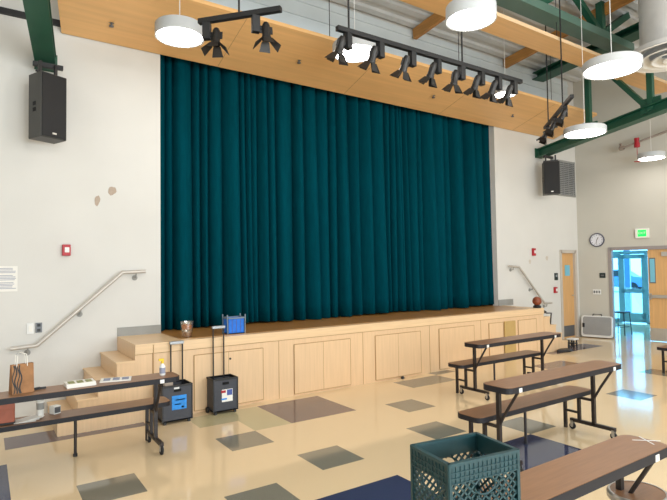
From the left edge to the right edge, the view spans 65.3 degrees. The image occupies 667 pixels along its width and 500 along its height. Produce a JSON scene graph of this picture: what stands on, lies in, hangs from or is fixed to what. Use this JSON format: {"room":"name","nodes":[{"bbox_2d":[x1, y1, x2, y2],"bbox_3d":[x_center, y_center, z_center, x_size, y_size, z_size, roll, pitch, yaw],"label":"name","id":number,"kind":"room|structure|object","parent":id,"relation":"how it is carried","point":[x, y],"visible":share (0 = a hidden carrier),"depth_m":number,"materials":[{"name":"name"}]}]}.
{"room":"auditorium","nodes":[
{"label":"auditorium","id":0,"kind":"room"},
{"bbox_2d":[0,0,580,417],"bbox_3d":[-1.010,-1.210,8.272,17.603,6.550,0.140,1,-2,-34],"label":"wall","id":1,"kind":"structure","parent":0,"point":[48,191],"depth_m":6.76,"materials":[{"name":"paint"}]},
{"bbox_2d":[0,266,17,291],"bbox_3d":[-3.874,0.342,6.168,0.225,0.300,0.006,1,-2,-34],"label":"paper notice","id":2,"kind":"object","parent":1,"relation":"attached to","point":[8,274],"visible":1,"depth_m":6.18,"materials":[{"name":"grey paper"}]},
{"bbox_2d":[0,6,60,26],"bbox_3d":[-5.786,-2.881,4.986,5.980,0.070,0.048,1,-2,-34],"label":"trim","id":3,"kind":"structure","parent":1,"relation":"attached to","point":[5,11],"depth_m":6.29,"materials":[{"name":"black plastic"}]},
{"bbox_2d":[27,323,33,333],"bbox_3d":[-3.657,0.948,6.280,0.072,0.125,0.018,1,-2,-34],"label":"light switch","id":4,"kind":"object","parent":1,"relation":"attached to","point":[30,326],"visible":1,"depth_m":6.28,"materials":[{"name":"white plastic"}]},
{"bbox_2d":[35,322,41,332],"bbox_3d":[-3.583,0.944,6.331,0.070,0.120,0.018,1,-2,-34],"label":"wall outlet","id":5,"kind":"object","parent":1,"relation":"attached to","point":[38,326],"visible":1,"depth_m":6.32,"materials":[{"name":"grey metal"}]},
{"bbox_2d":[23,0,62,72],"bbox_3d":[-1.971,-3.427,3.123,0.376,2.215,7.561,0,-2,-25],"label":"roof truss","id":6,"kind":"object","parent":1,"relation":"attached to","point":[38,13],"visible":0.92,"depth_m":5.66,"materials":[{"name":"green metal"}]},
{"bbox_2d":[28,60,66,143],"bbox_3d":[-3.376,-1.757,6.158,0.277,0.920,0.314,-2,-2,32],"label":"loudspeaker","id":7,"kind":"object","parent":6,"relation":"hanging from","point":[47,91],"visible":1,"depth_m":6.06,"materials":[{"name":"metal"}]},
{"bbox_2d":[42,71,65,139],"bbox_3d":[-3.265,-1.681,6.090,0.014,0.736,0.286,-2,-2,32],"label":"grille","id":8,"kind":"object","parent":7,"relation":"attached to","point":[53,86],"depth_m":6.08,"materials":[{"name":"black metal"}]},
{"bbox_2d":[62,244,70,255],"bbox_3d":[-3.341,0.001,6.513,0.094,0.140,0.058,1,-2,-34],"label":"fire alarm","id":9,"kind":"object","parent":1,"relation":"attached to","point":[66,248],"visible":1,"depth_m":6.49,"materials":[{"name":"red plastic"}]},
{"bbox_2d":[10,270,145,354],"bbox_3d":[-3.168,0.764,6.564,1.537,1.013,0.114,1,-2,-34],"label":"handrail","id":10,"kind":"object","parent":1,"relation":"attached to","point":[77,312],"visible":0.98,"depth_m":6.49,"materials":[{"name":"metal"}]},
{"bbox_2d":[95,195,99,205],"bbox_3d":[-3.065,-0.638,6.763,0.070,0.147,0.003,1,-2,-34],"label":"paint patch","id":11,"kind":"object","parent":1,"relation":"attached to","point":[97,198],"visible":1,"depth_m":6.76,"materials":[{"name":"beige paint"}]},
{"bbox_2d":[108,187,116,195],"bbox_3d":[-2.917,-0.776,6.869,0.106,0.120,0.003,1,-2,-34],"label":"paint patch","id":12,"kind":"object","parent":1,"relation":"attached to","point":[112,190],"visible":1,"depth_m":6.87,"materials":[{"name":"beige paint"}]},
{"bbox_2d":[117,325,160,336],"bbox_3d":[-2.605,1.081,6.994,0.565,0.115,0.011,1,-2,-34],"label":"baseboard","id":13,"kind":"structure","parent":1,"relation":"attached to","point":[151,329],"depth_m":6.98,"materials":[{"name":"grey plastic"}]},
{"bbox_2d":[160,54,493,330],"bbox_3d":[0.445,-0.863,9.336,7.605,4.060,0.443,1,-2,-34],"label":"stage curtain","id":14,"kind":"object","parent":1,"relation":"hanging from","point":[280,200],"visible":0.85,"depth_m":8.75,"materials":[{"name":"teal fabric"}]},
{"bbox_2d":[206,0,568,104],"bbox_3d":[1.226,-3.555,9.776,11.053,1.320,0.050,1,-2,-34],"label":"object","id":15,"kind":"structure","parent":1,"relation":"attached to","point":[312,15],"depth_m":9.65,"materials":[{"name":"metal"}]},
{"bbox_2d":[498,299,512,305],"bbox_3d":[3.742,1.137,11.304,0.490,0.130,0.011,1,-2,-34],"label":"baseboard","id":16,"kind":"structure","parent":1,"relation":"attached to","point":[504,302],"depth_m":11.29,"materials":[{"name":"grey plastic"}]},
{"bbox_2d":[509,265,551,307],"bbox_3d":[4.424,0.832,11.719,1.503,1.008,0.114,1,-2,-34],"label":"handrail","id":17,"kind":"object","parent":1,"relation":"attached to","point":[513,266],"visible":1,"depth_m":11.68,"materials":[{"name":"metal"}]},
{"bbox_2d":[532,248,535,255],"bbox_3d":[4.580,0.045,11.893,0.094,0.170,0.058,1,-2,-34],"label":"fire alarm","id":18,"kind":"object","parent":1,"relation":"attached to","point":[533,249],"visible":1,"depth_m":11.87,"materials":[{"name":"red plastic"}]},
{"bbox_2d":[550,159,575,196],"bbox_3d":[5.599,-1.747,12.680,0.980,0.870,0.035,1,-2,-34],"label":"air vent","id":19,"kind":"object","parent":1,"relation":"in","point":[567,169],"visible":0.59,"depth_m":12.76,"materials":[{"name":"grey metal"}]},
{"bbox_2d":[562,253,574,337],"bbox_3d":[5.714,1.103,12.691,0.550,2.050,0.116,1,-2,-34],"label":"door","id":20,"kind":"structure","parent":1,"relation":"in","point":[567,258],"depth_m":12.72,"materials":[{"name":"brown wood"}]},
{"bbox_2d":[559,250,578,338],"bbox_3d":[5.699,1.064,12.714,0.710,2.130,0.145,1,-2,-34],"label":"trim","id":21,"kind":"structure","parent":1,"relation":"attached to","point":[575,281],"depth_m":12.80,"materials":[{"name":"paint"}]},
{"bbox_2d":[532,22,666,158],"bbox_3d":[6.385,-3.344,8.796,0.376,2.215,7.561,0,-2,-25],"label":"roof truss","id":22,"kind":"object","parent":1,"relation":"attached to","point":[653,106],"visible":0.7,"depth_m":10.35,"materials":[{"name":"green metal"}]},
{"bbox_2d":[542,155,559,195],"bbox_3d":[4.927,-1.704,11.803,0.344,0.900,0.277,-1,-2,14],"label":"loudspeaker","id":23,"kind":"object","parent":22,"relation":"hanging from","point":[550,169],"visible":1,"depth_m":11.68,"materials":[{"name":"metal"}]},
{"bbox_2d":[0,324,666,499],"bbox_3d":[4.346,1.830,3.676,23.843,0.001,13.847,1,-2,-34],"label":"floor","id":24,"kind":"structure","parent":0,"point":[352,442],"depth_m":5.40,"materials":[{"name":"beige tile"}]},
{"bbox_2d":[0,372,178,456],"bbox_3d":[-2.412,1.598,4.793,1.860,0.731,0.603,1,-2,-34],"label":"folding table","id":25,"kind":"object","parent":24,"relation":"on","point":[150,405],"visible":1,"depth_m":4.91,"materials":[{"name":"brown laminate"}]},
{"bbox_2d":[0,403,14,425],"bbox_3d":[-3.019,1.419,4.574,0.377,0.235,0.173,1,-2,-34],"label":"leather bag","id":26,"kind":"object","parent":25,"relation":"on","point":[7,412],"visible":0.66,"depth_m":4.58,"materials":[{"name":"red leather"}]},
{"bbox_2d":[8,352,33,394],"bbox_3d":[-2.683,1.050,4.480,0.093,0.348,0.172,-3,-3,41],"label":"paper bag","id":27,"kind":"object","parent":25,"relation":"on","point":[21,377],"visible":1,"depth_m":4.45,"materials":[{"name":"brown paper"}]},
{"bbox_2d":[14,414,44,423],"bbox_3d":[-2.758,1.529,4.711,0.203,0.015,0.262,-3,-3,44],"label":"loose papers","id":28,"kind":"object","parent":25,"relation":"on","point":[32,418],"visible":0.96,"depth_m":4.68,"materials":[{"name":"white paper"}]},
{"bbox_2d":[36,399,44,416],"bbox_3d":[-2.712,1.466,4.818,0.072,0.150,0.072,1,-2,-34],"label":"paper cup","id":29,"kind":"object","parent":28,"relation":"on","point":[40,404],"visible":0.84,"depth_m":4.80,"materials":[{"name":"white paper"}]},
{"bbox_2d":[49,404,60,414],"bbox_3d":[-2.630,1.506,4.920,0.072,0.075,0.070,-2,-2,27],"label":"box","id":30,"kind":"object","parent":25,"relation":"on","point":[53,409],"visible":1,"depth_m":4.90,"materials":[{"name":"white paper"}]},
{"bbox_2d":[55,406,60,412],"bbox_3d":[-2.599,1.505,4.904,0.002,0.055,0.060,-2,-2,27],"label":"print","id":31,"kind":"object","parent":30,"relation":"attached to","point":[57,409],"depth_m":4.91},
{"bbox_2d":[64,378,95,388],"bbox_3d":[-2.300,1.209,4.724,0.246,0.036,0.178,1,-2,-34],"label":"stack","id":32,"kind":"object","parent":25,"relation":"on","point":[84,382],"visible":1,"depth_m":4.68,"materials":[{"name":"white paper"}]},
{"bbox_2d":[100,376,131,382],"bbox_3d":[-2.062,1.226,4.936,0.272,0.011,0.173,0,-2,-20],"label":"magazine","id":33,"kind":"object","parent":25,"relation":"on","point":[127,378],"visible":1,"depth_m":4.91,"materials":[{"name":"white paper"}]},
{"bbox_2d":[159,358,164,375],"bbox_3d":[-1.691,1.153,5.139,0.064,0.162,0.056,1,-2,-34],"label":"spray bottle","id":34,"kind":"object","parent":25,"relation":"on","point":[162,366],"visible":1,"depth_m":5.12,"materials":[{"name":"white plastic"}]},
{"bbox_2d":[47,351,134,436],"bbox_3d":[-2.898,1.658,6.192,0.812,0.724,0.962,1,-2,-34],"label":"steps","id":35,"kind":"structure","parent":24,"relation":"on","point":[113,363],"depth_m":5.94,"materials":[{"name":"brown wood"}]},
{"bbox_2d":[158,340,192,425],"bbox_3d":[-1.877,1.548,6.125,0.396,0.910,0.284,1,-2,-34],"label":"rolling cart","id":36,"kind":"object","parent":24,"relation":"on","point":[180,394],"visible":0.73,"depth_m":6.03,"materials":[{"name":"grey plastic"}]},
{"bbox_2d":[163,382,172,386],"bbox_3d":[-1.933,1.577,6.081,0.040,0.180,0.110,-2,-3,39],"label":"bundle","id":37,"kind":"object","parent":36,"relation":"in","point":[171,383],"visible":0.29,"depth_m":6.06,"materials":[{"name":"white paper"}]},
{"bbox_2d":[205,325,237,414],"bbox_3d":[-1.388,1.482,6.490,0.366,1.055,0.234,1,-2,-34],"label":"rolling cart","id":38,"kind":"object","parent":24,"relation":"on","point":[222,390],"visible":1,"depth_m":6.41,"materials":[{"name":"grey plastic"}]},
{"bbox_2d":[227,389,231,394],"bbox_3d":[-1.280,1.750,6.417,0.070,0.070,0.004,1,-2,-34],"label":"print","id":39,"kind":"object","parent":38,"relation":"attached to","point":[229,391],"depth_m":6.41},
{"bbox_2d":[117,305,544,422],"bbox_3d":[0.172,1.637,9.425,7.900,0.908,2.871,1,-2,-34],"label":"stage platform","id":40,"kind":"object","parent":24,"relation":"on","point":[272,360],"visible":0.77,"depth_m":7.60,"materials":[{"name":"brown wood"}]},
{"bbox_2d":[182,324,191,335],"bbox_3d":[-1.876,1.012,6.665,0.176,0.196,0.176,1,-2,-34],"label":"plastic tub","id":41,"kind":"object","parent":40,"relation":"on","point":[184,326],"visible":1,"depth_m":6.62,"materials":[{"name":"plastic"}]},
{"bbox_2d":[222,313,245,334],"bbox_3d":[-1.340,0.991,7.006,0.268,0.255,0.190,1,-2,-34],"label":"fabric bin","id":42,"kind":"object","parent":40,"relation":"on","point":[233,324],"visible":0.96,"depth_m":6.95,"materials":[{"name":"blue fabric"}]},
{"bbox_2d":[532,297,541,307],"bbox_3d":[4.114,1.057,10.527,0.180,0.225,0.180,1,-2,-34],"label":"basketball","id":43,"kind":"object","parent":40,"relation":"on","point":[536,301],"visible":0.98,"depth_m":10.47,"materials":[{"name":"orange rubber"}]},
{"bbox_2d":[448,332,560,399],"bbox_3d":[2.500,1.619,7.496,1.875,0.742,0.591,1,-2,-34],"label":"folding table","id":44,"kind":"object","parent":24,"relation":"on","point":[475,362],"visible":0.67,"depth_m":7.29,"materials":[{"name":"brown laminate"}]},
{"bbox_2d":[504,320,515,352],"bbox_3d":[3.334,1.701,9.823,0.320,0.720,0.020,1,-2,-34],"label":"board","id":45,"kind":"object","parent":24,"relation":"on","point":[509,326],"visible":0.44,"depth_m":9.81,"materials":[{"name":"beige wood"}]},
{"bbox_2d":[458,360,620,471],"bbox_3d":[2.050,1.539,5.046,1.875,0.742,0.591,1,-2,-34],"label":"folding table","id":46,"kind":"object","parent":24,"relation":"on","point":[497,411],"visible":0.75,"depth_m":4.95,"materials":[{"name":"brown laminate"}]},
{"bbox_2d":[544,316,567,352],"bbox_3d":[4.309,1.730,11.085,0.812,0.724,0.962,1,-2,-34],"label":"steps","id":47,"kind":"structure","parent":24,"relation":"on","point":[558,343],"depth_m":10.62,"materials":[{"name":"brown wood"}]},
{"bbox_2d":[544,310,551,323],"bbox_3d":[4.406,1.382,10.735,0.311,0.305,0.060,1,-2,-34],"label":"metal stand","id":48,"kind":"object","parent":47,"relation":"on","point":[546,312],"visible":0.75,"depth_m":10.78,"materials":[{"name":"black metal"}]},
{"bbox_2d":[455,435,666,499],"bbox_3d":[1.034,1.466,2.576,1.890,0.742,0.472,1,-2,-34],"label":"folding table","id":49,"kind":"object","parent":24,"relation":"on","point":[572,476],"visible":1,"depth_m":2.68,"materials":[{"name":"brown laminate"}]},
{"bbox_2d":[410,432,520,499],"bbox_3d":[0.525,0.936,2.083,0.352,0.292,0.254,0,-2,-26],"label":"crate","id":50,"kind":"object","parent":49,"relation":"on","point":[500,458],"visible":1,"depth_m":2.04,"materials":[{"name":"teal plastic"}]},
{"bbox_2d":[638,436,659,444],"bbox_3d":[1.805,1.098,3.004,0.100,0.001,0.123,1,-3,-43],"label":"cross","id":51,"kind":"object","parent":49,"relation":"on","point":[638,436],"visible":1,"depth_m":3.00,"materials":[{"name":"white plastic"}]},
{"bbox_2d":[557,348,571,351],"bbox_3d":[4.716,2.045,10.614,0.413,0.050,0.217,1,-2,-34],"label":"cloth bag","id":52,"kind":"object","parent":24,"relation":"on","point":[561,349],"visible":1,"depth_m":10.53,"materials":[{"name":"black fabric"}]},
{"bbox_2d":[567,338,578,346],"bbox_3d":[5.153,1.992,11.216,0.196,0.184,0.168,1,-2,-34],"label":"stool","id":53,"kind":"object","parent":24,"relation":"on","point":[572,343],"visible":0.99,"depth_m":11.19,"materials":[{"name":"white metal"}]},
{"bbox_2d":[581,314,612,337],"bbox_3d":[6.346,1.823,12.542,0.690,0.559,0.147,-3,-3,42],"label":"case","id":54,"kind":"object","parent":24,"relation":"on","point":[601,326],"visible":1,"depth_m":12.50,"materials":[{"name":"white plastic"}]},
{"bbox_2d":[615,311,631,335],"bbox_3d":[7.227,1.835,13.083,0.362,0.576,0.362,1,-2,-34],"label":"metal stool","id":55,"kind":"object","parent":24,"relation":"on","point":[618,312],"visible":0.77,"depth_m":13.03,"materials":[{"name":"metal"}]},
{"bbox_2d":[657,345,666,372],"bbox_3d":[6.091,1.609,8.617,1.875,0.742,0.591,1,-2,-34],"label":"folding table","id":56,"kind":"object","parent":24,"relation":"on","point":[663,348],"visible":1,"depth_m":8.38,"materials":[{"name":"brown wood"}]},
{"bbox_2d":[330,0,639,81],"bbox_3d":[3.989,-5.342,3.996,21.400,1.710,13.130,1,-2,-34],"label":"ceiling","id":57,"kind":"structure","parent":0,"point":[397,11],"depth_m":10.17,"materials":[{"name":"paint"}]},
{"bbox_2d":[155,0,203,47],"bbox_3d":[-1.826,-3.487,6.174,0.560,1.975,0.560,1,-2,-34],"label":"pendant lamp","id":58,"kind":"object","parent":57,"relation":"hanging from","point":[180,31],"visible":0.92,"depth_m":6.01,"materials":[{"name":"white"}]},
{"bbox_2d":[156,27,202,46],"bbox_3d":[-1.812,-2.506,6.140,0.521,0.001,0.521,1,-2,-34],"label":"diffuser","id":59,"kind":"object","parent":58,"relation":"attached to","point":[175,36],"depth_m":6.13,"materials":[{"name":"white plastic"}]},
{"bbox_2d":[198,0,281,25],"bbox_3d":[-0.961,-3.494,5.251,0.898,2.350,0.055,-1,-2,16],"label":"track","id":60,"kind":"object","parent":57,"relation":"hanging from","point":[238,15],"visible":1,"depth_m":5.19,"materials":[{"name":"black metal"}]},
{"bbox_2d":[201,22,228,57],"bbox_3d":[-1.197,-2.143,5.241,0.268,0.340,0.192,-1,-2,3],"label":"spotlight","id":61,"kind":"object","parent":60,"relation":"hanging from","point":[214,36],"visible":1,"depth_m":5.27,"materials":[{"name":"black metal"}]},
{"bbox_2d":[251,14,280,52],"bbox_3d":[-0.665,-2.155,5.144,0.268,0.337,0.194,0,-2,-20],"label":"spotlight","id":62,"kind":"object","parent":60,"relation":"hanging from","point":[265,29],"visible":1,"depth_m":5.14,"materials":[{"name":"black metal"}]},
{"bbox_2d":[58,0,596,138],"bbox_3d":[1.126,-3.545,9.066,10.750,1.653,1.080,1,-2,-34],"label":"wooden soffit","id":63,"kind":"object","parent":57,"relation":"hanging from","point":[300,59],"visible":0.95,"depth_m":7.91,"materials":[{"name":"brown wood"}]},
{"bbox_2d":[332,1,375,62],"bbox_3d":[0.282,-3.602,7.189,0.620,1.817,0.620,1,-2,-34],"label":"pendant lamp","id":64,"kind":"object","parent":57,"relation":"hanging from","point":[359,53],"visible":0.46,"depth_m":7.12,"materials":[{"name":"white"}]},
{"bbox_2d":[336,45,371,61],"bbox_3d":[0.295,-2.700,7.157,0.577,0.001,0.577,1,-2,-34],"label":"diffuser","id":65,"kind":"object","parent":64,"relation":"attached to","point":[359,53],"depth_m":7.16,"materials":[{"name":"white plastic"}]},
{"bbox_2d":[412,13,445,39],"bbox_3d":[2.553,-4.397,8.464,0.075,0.631,3.624,1,-2,-34],"label":"joist","id":66,"kind":"object","parent":57,"relation":"attached to","point":[434,19],"visible":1,"depth_m":9.62,"materials":[{"name":"brown wood"}]},
{"bbox_2d":[336,0,522,83],"bbox_3d":[1.299,-3.505,6.397,3.068,2.389,0.055,1,-2,-34],"label":"track","id":67,"kind":"object","parent":57,"relation":"hanging from","point":[342,29],"visible":0.94,"depth_m":6.16,"materials":[{"name":"black metal"}]},
{"bbox_2d":[324,32,352,65],"bbox_3d":[0.043,-2.146,5.546,0.209,0.347,0.268,-2,-3,39],"label":"spotlight","id":68,"kind":"object","parent":67,"relation":"hanging from","point":[345,41],"visible":1,"depth_m":5.51,"materials":[{"name":"black metal"}]},
{"bbox_2d":[357,41,384,73],"bbox_3d":[0.410,-2.142,5.805,0.217,0.348,0.268,-3,-3,44],"label":"spotlight","id":69,"kind":"object","parent":67,"relation":"hanging from","point":[378,51],"visible":1,"depth_m":5.76,"materials":[{"name":"black metal"}]},
{"bbox_2d":[390,51,416,81],"bbox_3d":[0.804,-2.137,6.080,0.268,0.349,0.226,1,-3,-40],"label":"spotlight","id":70,"kind":"object","parent":67,"relation":"hanging from","point":[410,60],"visible":1,"depth_m":6.04,"materials":[{"name":"black metal"}]},
{"bbox_2d":[418,58,441,87],"bbox_3d":[1.152,-2.135,6.290,0.217,0.348,0.268,-3,-3,41],"label":"spotlight","id":71,"kind":"object","parent":67,"relation":"hanging from","point":[435,67],"visible":1,"depth_m":6.24,"materials":[{"name":"black metal"}]},
{"bbox_2d":[442,65,465,93],"bbox_3d":[1.498,-2.132,6.545,0.268,0.345,0.201,1,-2,-34],"label":"spotlight","id":72,"kind":"object","parent":67,"relation":"hanging from","point":[460,73],"visible":1,"depth_m":6.50,"materials":[{"name":"black metal"}]},
{"bbox_2d":[463,71,484,98],"bbox_3d":[1.803,-2.128,6.729,0.217,0.348,0.268,-3,-3,44],"label":"spotlight","id":73,"kind":"object","parent":67,"relation":"hanging from","point":[479,80],"visible":1,"depth_m":6.68,"materials":[{"name":"black metal"}]},
{"bbox_2d":[480,76,502,102],"bbox_3d":[2.083,-2.125,6.922,0.268,0.349,0.226,1,-3,-43],"label":"spotlight","id":74,"kind":"object","parent":67,"relation":"hanging from","point":[496,84],"visible":0.99,"depth_m":6.87,"materials":[{"name":"black metal"}]},
{"bbox_2d":[497,81,517,106],"bbox_3d":[2.351,-2.122,7.106,0.268,0.349,0.226,1,-3,-40],"label":"spotlight","id":75,"kind":"object","parent":67,"relation":"hanging from","point":[512,88],"visible":1,"depth_m":7.06,"materials":[{"name":"black metal"}]},
{"bbox_2d":[446,0,496,31],"bbox_3d":[1.404,-3.605,5.425,0.510,2.467,0.510,1,-2,-34],"label":"pendant lamp","id":76,"kind":"object","parent":57,"relation":"hanging from","point":[461,15],"visible":1,"depth_m":5.29,"materials":[{"name":"white"}]},
{"bbox_2d":[448,8,494,29],"bbox_3d":[1.421,-2.378,5.381,0.474,0.001,0.474,1,-2,-34],"label":"diffuser","id":77,"kind":"object","parent":76,"relation":"attached to","point":[470,19],"depth_m":5.37,"materials":[{"name":"white plastic"}]},
{"bbox_2d":[495,11,516,97],"bbox_3d":[3.127,-3.628,9.534,0.400,1.596,0.400,1,-2,-34],"label":"pendant lamp","id":78,"kind":"object","parent":57,"relation":"hanging from","point":[499,94],"visible":0.38,"depth_m":9.49,"materials":[{"name":"white"}]},
{"bbox_2d":[495,92,513,97],"bbox_3d":[3.139,-2.837,9.506,0.372,0.001,0.372,1,-2,-34],"label":"diffuser","id":79,"kind":"object","parent":78,"relation":"attached to","point":[501,94],"depth_m":9.55,"materials":[{"name":"white plastic"}]},
{"bbox_2d":[543,0,573,128],"bbox_3d":[3.733,-3.434,8.771,0.055,2.348,1.832,-1,-2,10],"label":"track","id":80,"kind":"object","parent":57,"relation":"hanging from","point":[567,101],"visible":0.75,"depth_m":8.42,"materials":[{"name":"black metal"}]},
{"bbox_2d":[536,126,549,144],"bbox_3d":[3.768,-2.062,9.358,0.234,0.349,0.268,-2,-2,27],"label":"spotlight","id":81,"kind":"object","parent":80,"relation":"hanging from","point":[543,139],"visible":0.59,"depth_m":9.31,"materials":[{"name":"black metal"}]},
{"bbox_2d":[543,117,557,137],"bbox_3d":[3.670,-2.080,8.818,0.234,0.349,0.268,-2,-2,27],"label":"spotlight","id":82,"kind":"object","parent":80,"relation":"hanging from","point":[550,131],"visible":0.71,"depth_m":8.76,"materials":[{"name":"black metal"}]},
{"bbox_2d":[552,105,567,127],"bbox_3d":[3.553,-2.101,8.169,0.234,0.349,0.268,-2,-2,27],"label":"spotlight","id":83,"kind":"object","parent":80,"relation":"hanging from","point":[559,121],"visible":1,"depth_m":8.12,"materials":[{"name":"black metal"}]},
{"bbox_2d":[496,0,633,51],"bbox_3d":[1.805,-4.255,7.490,9.532,0.801,0.300,1,-2,-34],"label":"girder","id":84,"kind":"object","parent":57,"relation":"attached to","point":[595,32],"visible":0.94,"depth_m":9.17,"materials":[{"name":"green metal"}]},
{"bbox_2d":[400,0,666,93],"bbox_3d":[2.294,-3.996,7.807,11.500,1.197,0.446,1,-2,-34],"label":"acoustic panel","id":85,"kind":"object","parent":84,"relation":"hanging from","point":[505,27],"visible":0.48,"depth_m":8.44,"materials":[{"name":"brown wood"}]},
{"bbox_2d":[503,0,634,68],"bbox_3d":[4.778,-4.375,9.975,0.075,0.631,3.624,1,-2,-34],"label":"joist","id":86,"kind":"object","parent":57,"relation":"attached to","point":[522,54],"visible":0.44,"depth_m":10.41,"materials":[{"name":"brown wood"}]},
{"bbox_2d":[563,0,606,138],"bbox_3d":[4.117,-3.267,8.618,0.650,2.722,0.650,1,-2,-34],"label":"pendant lamp","id":87,"kind":"object","parent":57,"relation":"hanging from","point":[585,130],"visible":1,"depth_m":8.47,"materials":[{"name":"white"}]},
{"bbox_2d":[565,129,604,137],"bbox_3d":[4.136,-1.913,8.570,0.605,0.001,0.605,1,-2,-34],"label":"diffuser","id":88,"kind":"object","parent":87,"relation":"attached to","point":[585,133],"depth_m":8.55,"materials":[{"name":"white plastic"}]},
{"bbox_2d":[582,0,642,79],"bbox_3d":[3.632,-3.588,6.866,0.710,2.474,0.710,1,-2,-34],"label":"pendant lamp","id":89,"kind":"object","parent":57,"relation":"hanging from","point":[612,65],"visible":1,"depth_m":6.71,"materials":[{"name":"white"}]},
{"bbox_2d":[584,60,640,78],"bbox_3d":[3.649,-2.358,6.823,0.660,0.001,0.660,1,-2,-34],"label":"diffuser","id":90,"kind":"object","parent":89,"relation":"attached to","point":[612,69],"depth_m":6.81,"materials":[{"name":"white plastic"}]},
{"bbox_2d":[633,0,666,72],"bbox_3d":[5.325,-3.865,8.147,1.400,1.810,1.400,1,-2,-34],"label":"air duct","id":91,"kind":"object","parent":57,"relation":"hanging from","point":[652,14],"visible":0.76,"depth_m":8.04,"materials":[{"name":"white metal"}]},
{"bbox_2d":[633,37,666,72],"bbox_3d":[5.337,-3.055,8.118,1.400,0.190,1.400,1,-2,-34],"label":"diffuser","id":92,"kind":"object","parent":91,"relation":"attached to","point":[659,64],"depth_m":8.24,"materials":[{"name":"white metal"}]},
{"bbox_2d":[637,126,665,160],"bbox_3d":[6.854,-3.230,11.298,0.530,2.520,0.530,1,-2,-34],"label":"pendant lamp","id":93,"kind":"object","parent":57,"relation":"hanging from","point":[650,155],"visible":0.97,"depth_m":11.14,"materials":[{"name":"white"}]},
{"bbox_2d":[638,156,664,160],"bbox_3d":[6.871,-1.977,11.254,0.493,0.001,0.493,1,-2,-34],"label":"diffuser","id":94,"kind":"object","parent":93,"relation":"attached to","point":[654,157],"depth_m":11.25,"materials":[{"name":"white plastic"}]},
{"bbox_2d":[573,71,666,337],"bbox_3d":[10.982,-2.040,8.645,13.220,7.900,0.130,-3,-3,42],"label":"wall","id":95,"kind":"structure","parent":0,"point":[617,195],"depth_m":12.45,"materials":[{"name":"beige paint"}]},
{"bbox_2d":[589,233,604,246],"bbox_3d":[6.394,-0.244,12.644,0.340,0.340,0.035,-3,-3,42],"label":"wall clock","id":96,"kind":"object","parent":95,"relation":"attached to","point":[596,239],"visible":1,"depth_m":12.63,"materials":[{"name":"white plastic"}]},
{"bbox_2d":[593,289,600,293],"bbox_3d":[6.390,1.017,12.630,0.180,0.120,0.018,-3,-3,42],"label":"light switch","id":97,"kind":"object","parent":95,"relation":"attached to","point":[595,291],"visible":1,"depth_m":12.62,"materials":[{"name":"white plastic"}]},
{"bbox_2d":[599,273,605,277],"bbox_3d":[6.484,0.613,12.554,0.130,0.120,0.018,-3,-3,42],"label":"room sign","id":98,"kind":"object","parent":95,"relation":"attached to","point":[602,275],"visible":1,"depth_m":12.55,"materials":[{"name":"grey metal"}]},
{"bbox_2d":[608,245,666,338],"bbox_3d":[7.243,0.996,11.957,1.630,2.170,0.155,-3,-3,42],"label":"trim","id":99,"kind":"structure","parent":95,"relation":"attached to","point":[610,249],"depth_m":12.42,"materials":[{"name":"metal"}]},
{"bbox_2d":[635,228,649,237],"bbox_3d":[7.106,-0.387,11.987,0.280,0.220,0.057,-3,-3,42],"label":"exit sign","id":100,"kind":"object","parent":95,"relation":"attached to","point":[642,232],"visible":1,"depth_m":11.96,"materials":[{"name":"green plastic"}]},
{"bbox_2d":[619,130,666,150],"bbox_3d":[8.006,-2.872,10.835,3.766,1.008,0.138,-3,-3,43],"label":"pipe","id":101,"kind":"object","parent":95,"relation":"attached to","point":[621,147],"visible":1,"depth_m":11.75,"materials":[{"name":"beige metal"}]},
{"bbox_2d":[634,138,640,161],"bbox_3d":[6.907,-2.273,11.847,0.120,0.550,0.118,1,-3,-45],"label":"valve","id":102,"kind":"object","parent":101,"relation":"attached to","point":[636,140],"visible":1,"depth_m":11.82,"materials":[{"name":"red metal"}]},
{"bbox_2d":[647,249,666,341],"bbox_3d":[7.491,1.018,11.678,0.730,2.080,0.105,-3,-3,42],"label":"door","id":103,"kind":"structure","parent":95,"relation":"in","point":[657,258],"depth_m":11.80,"materials":[{"name":"brown wood"}]},
{"bbox_2d":[615,322,647,328],"bbox_3d":[8.128,2.184,13.763,4.600,0.099,3.770,-3,-3,42],"label":"floor","id":104,"kind":"structure","parent":0,"point":[616,323],"depth_m":15.19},
{"bbox_3d":[8.091,0.734,13.796,4.750,2.800,5.544,1,-2,-34],"label":"wall","id":105,"kind":"structure","parent":0,"visible":0},
{"bbox_2d":[613,250,649,323],"bbox_3d":[9.394,0.866,15.230,4.600,2.600,0.060,-3,-3,42],"label":"door frame","id":106,"kind":"structure","parent":105,"relation":"in","point":[616,254],"depth_m":15.54,"materials":[{"name":"teal metal"}]},
{"bbox_2d":[620,254,646,322],"bbox_3d":[8.979,1.145,15.593,0.640,2.020,0.050,-3,-3,42],"label":"door","id":107,"kind":"structure","parent":106,"relation":"attached to","point":[635,317],"depth_m":15.55,"materials":[{"name":"teal metal"}]},
{"label":"outside","id":108,"kind":"structure","parent":0,"visible":0},
{"bbox_2d":[614,287,646,323],"bbox_3d":[20.858,2.569,29.166,50.000,0.100,36.040,-3,-3,42],"label":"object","id":109,"kind":"structure","parent":108,"point":[637,307],"depth_m":23.72,"materials":[{"name":"concrete"}]},
{"bbox_2d":[623,250,631,312],"bbox_3d":[10.414,0.786,18.451,0.180,3.000,0.180,-3,-3,42],"label":"porch post","id":110,"kind":"object","parent":109,"relation":"on","point":[627,263],"visible":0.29,"depth_m":18.37,"materials":[{"name":"blue paint"}]},
{"bbox_2d":[614,270,641,288],"bbox_3d":[18.347,2.006,34.176,4.200,1.449,1.800,-3,-3,42],"label":"parked car","id":111,"kind":"object","parent":109,"relation":"on","point":[636,280],"visible":0.28,"depth_m":32.66,"materials":[{"name":"blue paint"}]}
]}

